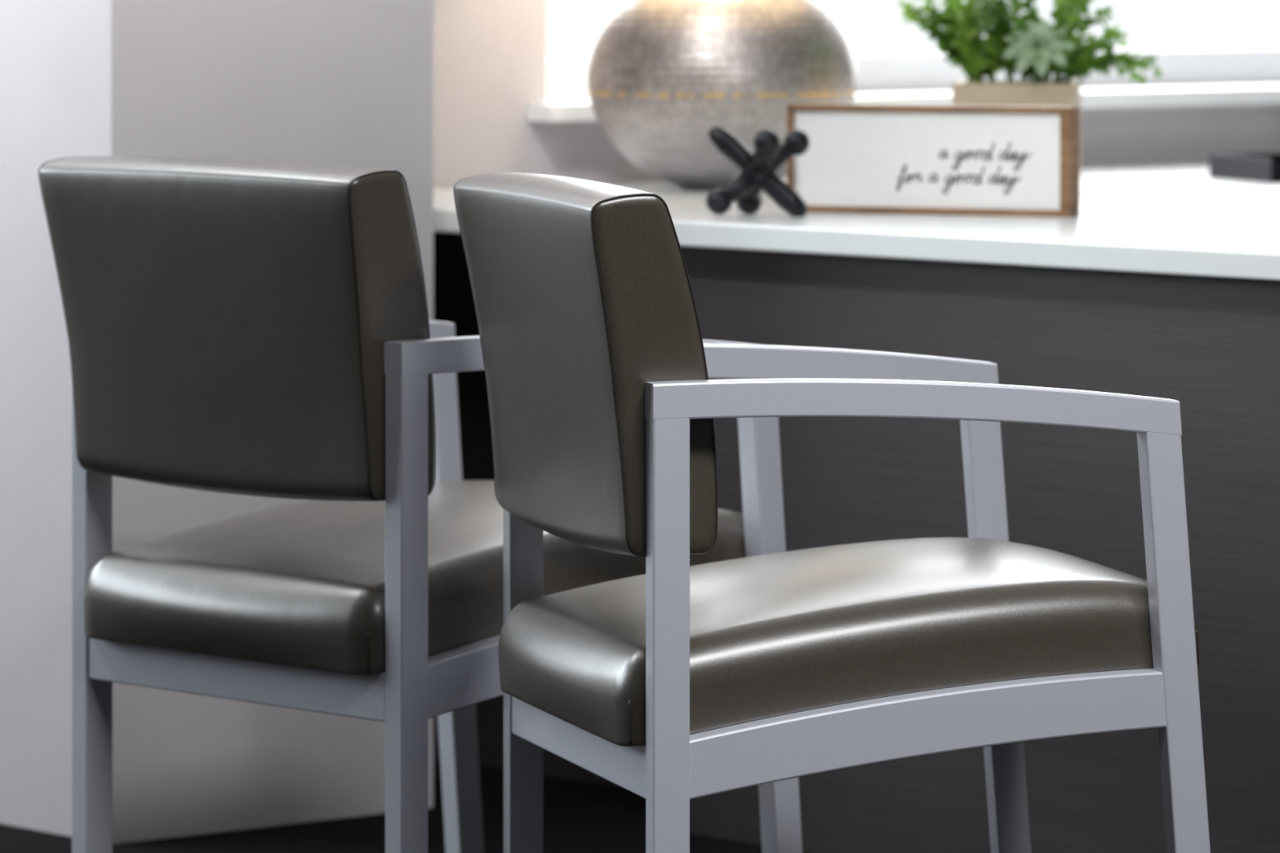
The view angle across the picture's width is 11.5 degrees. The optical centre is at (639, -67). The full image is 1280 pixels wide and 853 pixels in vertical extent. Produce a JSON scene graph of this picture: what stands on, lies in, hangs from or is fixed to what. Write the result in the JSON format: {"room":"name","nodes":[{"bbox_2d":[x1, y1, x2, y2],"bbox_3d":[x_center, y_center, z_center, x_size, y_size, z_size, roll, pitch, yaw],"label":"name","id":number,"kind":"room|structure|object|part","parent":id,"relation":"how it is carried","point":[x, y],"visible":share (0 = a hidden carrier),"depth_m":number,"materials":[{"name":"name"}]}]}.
{"room":"office","nodes":[
{"label":"office","id":0,"kind":"room"},
{"bbox_2d":[0,0,433,844],"bbox_3d":[-1.369,-0.220,8.758,0.487,2.600,2.870,0,0,-40],"label":"wall","id":1,"kind":"structure","parent":0,"point":[341,82],"depth_m":7.63,"materials":[{"name":"paint"}]},
{"bbox_2d":[0,759,761,852],"bbox_3d":[-0.290,1.130,4.671,10.000,0.100,10.900,0,0,-40],"label":"floor","id":2,"kind":"structure","parent":0,"point":[579,817],"depth_m":7.58,"materials":[{"name":"carpet"}]},
{"bbox_2d":[38,155,802,852],"bbox_3d":[-0.241,0.659,6.873,0.625,0.841,0.570,0,0,-41],"label":"armchair","id":3,"kind":"object","parent":2,"relation":"on","point":[237,326],"visible":0.88,"depth_m":6.66,"materials":[{"name":"brown leather"}]},
{"bbox_3d":[-0.598,0.754,6.918,0.036,0.652,0.029,0,0,-42],"label":"leg","id":4,"kind":"part","parent":3,"relation":"part of","materials":[{"name":"silver metal"}]},
{"bbox_3d":[-0.422,0.786,6.713,0.025,0.052,0.512,0,0,-42],"label":"seat rail","id":5,"kind":"part","parent":3,"relation":"part of","materials":[{"name":"silver metal"}]},
{"bbox_3d":[-0.424,0.416,6.711,0.136,0.354,0.544,0,0,-41],"label":"backrest","id":6,"kind":"part","parent":3,"relation":"part of","materials":[{"name":"brown leather"}]},
{"bbox_3d":[-0.240,0.754,6.513,0.036,0.652,0.029,0,0,-41],"label":"leg","id":7,"kind":"part","parent":3,"relation":"part of","materials":[{"name":"silver metal"}]},
{"bbox_3d":[-0.232,0.686,6.881,0.596,0.157,0.507,0,0,-41],"label":"seat","id":8,"kind":"part","parent":3,"relation":"part of","materials":[{"name":"brown leather"}]},
{"bbox_3d":[-0.416,0.450,7.080,0.524,0.062,0.029,0,0,-42],"label":"armrest","id":9,"kind":"part","parent":3,"relation":"part of","materials":[{"name":"silver metal"}]},
{"bbox_3d":[-0.217,0.766,7.255,0.083,0.627,0.029,0,0,-42],"label":"leg","id":10,"kind":"part","parent":3,"relation":"part of","materials":[{"name":"silver metal"}]},
{"bbox_3d":[-0.053,0.757,6.685,0.474,0.105,0.036,0,0,-41],"label":"seat rail","id":11,"kind":"part","parent":3,"relation":"part of","materials":[{"name":"silver metal"}]},
{"bbox_3d":[-0.057,0.450,6.674,0.524,0.062,0.029,0,0,-42],"label":"armrest","id":12,"kind":"part","parent":3,"relation":"part of","materials":[{"name":"silver metal"}]},
{"bbox_3d":[0.141,0.766,6.850,0.083,0.627,0.029,0,0,-41],"label":"leg","id":13,"kind":"part","parent":3,"relation":"part of","materials":[{"name":"silver metal"}]},
{"bbox_2d":[453,172,1210,852],"bbox_3d":[0.183,0.659,6.243,0.625,0.841,0.570,0,0,-16],"label":"armchair","id":14,"kind":"object","parent":2,"relation":"on","point":[677,682],"visible":1,"depth_m":6.03,"materials":[{"name":"brown leather"}]},
{"bbox_3d":[-0.119,0.754,6.440,0.036,0.652,0.029,0,0,-16],"label":"leg","id":15,"kind":"part","parent":14,"relation":"part of","materials":[{"name":"silver metal"}]},
{"bbox_3d":[-0.050,0.786,6.178,0.025,0.052,0.512,0,0,-15],"label":"seat rail","id":16,"kind":"part","parent":14,"relation":"part of","materials":[{"name":"silver metal"}]},
{"bbox_3d":[-0.053,0.416,6.178,0.136,0.354,0.544,0,0,-16],"label":"backrest","id":17,"kind":"part","parent":14,"relation":"part of","materials":[{"name":"brown leather"}]},
{"bbox_3d":[0.026,0.754,5.919,0.036,0.652,0.029,0,0,-16],"label":"leg","id":18,"kind":"part","parent":14,"relation":"part of","materials":[{"name":"silver metal"}]},
{"bbox_3d":[0.194,0.686,6.246,0.596,0.157,0.507,0,0,-15],"label":"seat","id":19,"kind":"part","parent":14,"relation":"part of","materials":[{"name":"brown leather"}]},
{"bbox_3d":[0.116,0.450,6.505,0.524,0.062,0.029,0,0,-15],"label":"armrest","id":20,"kind":"part","parent":14,"relation":"part of","materials":[{"name":"silver metal"}]},
{"bbox_3d":[0.261,0.450,5.984,0.524,0.062,0.029,0,0,-15],"label":"armrest","id":21,"kind":"part","parent":14,"relation":"part of","materials":[{"name":"silver metal"}]},
{"bbox_3d":[0.269,0.757,5.992,0.474,0.105,0.036,0,0,-15],"label":"seat rail","id":22,"kind":"part","parent":14,"relation":"part of","materials":[{"name":"silver metal"}]},
{"bbox_3d":[0.372,0.766,6.576,0.083,0.627,0.029,0,0,-15],"label":"leg","id":23,"kind":"part","parent":14,"relation":"part of","materials":[{"name":"silver metal"}]},
{"bbox_3d":[0.516,0.766,6.055,0.083,0.627,0.029,0,0,-15],"label":"leg","id":24,"kind":"part","parent":14,"relation":"part of","materials":[{"name":"silver metal"}]},
{"bbox_2d":[433,231,1279,852],"bbox_3d":[0.974,0.727,8.051,2.000,0.707,2.320,0,0,-40],"label":"reception desk","id":25,"kind":"object","parent":2,"relation":"on","point":[1211,345],"visible":0.35,"depth_m":7.12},
{"bbox_2d":[433,162,1279,280],"bbox_3d":[0.993,0.358,8.039,2.086,0.030,2.378,0,0,-40],"label":"countertop","id":26,"kind":"structure","parent":25,"relation":"on","point":[1175,219],"depth_m":7.45,"materials":[{"name":"white stone"}]},
{"bbox_2d":[586,0,857,190],"bbox_3d":[0.110,0.043,8.500,0.404,0.600,0.404,0,0,0],"label":"vase","id":27,"kind":"object","parent":26,"relation":"on","point":[661,74],"visible":0.8,"depth_m":8.36,"materials":[{"name":"metal"}]},
{"bbox_2d":[706,125,809,216],"bbox_3d":[0.143,0.289,7.680,0.123,0.110,0.102,0,0,20],"label":"sculpture","id":28,"kind":"object","parent":26,"relation":"on","point":[757,169],"visible":1,"depth_m":7.67,"materials":[{"name":"metal"}]},
{"bbox_2d":[786,102,1079,217],"bbox_3d":[0.357,0.277,7.739,0.369,0.133,0.035,0,0,23],"label":"framed sign","id":29,"kind":"object","parent":26,"relation":"on","point":[877,158],"visible":0.97,"depth_m":7.72,"materials":[{"name":"brown wood"}]},
{"bbox_2d":[893,0,1161,190],"bbox_3d":[0.504,0.179,8.379,0.346,0.329,0.222,0,0,19],"label":"potted plant","id":30,"kind":"object","parent":26,"relation":"on","point":[1038,48],"visible":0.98,"depth_m":8.36,"materials":[{"name":"green plant"}]},
{"bbox_2d":[1208,152,1279,182],"bbox_3d":[0.945,0.326,8.830,0.240,0.034,0.200,0,0,-20],"label":"document tray","id":31,"kind":"object","parent":26,"relation":"on","point":[1247,166],"visible":1,"depth_m":8.79,"materials":[{"name":"black plastic"}]},
{"bbox_2d":[433,0,1279,188],"bbox_3d":[0.361,-0.220,9.209,2.736,2.600,0.220,0,0,-40],"label":"wall","id":32,"kind":"structure","parent":0,"point":[490,56],"depth_m":8.63,"materials":[{"name":"paint"}]},
{"bbox_2d":[526,83,1279,121],"bbox_3d":[0.504,0.243,9.295,1.867,0.023,0.275,0,0,-40],"label":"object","id":33,"kind":"structure","parent":32,"relation":"attached to","point":[555,109],"depth_m":9.29,"materials":[{"name":"white"}]}
]}

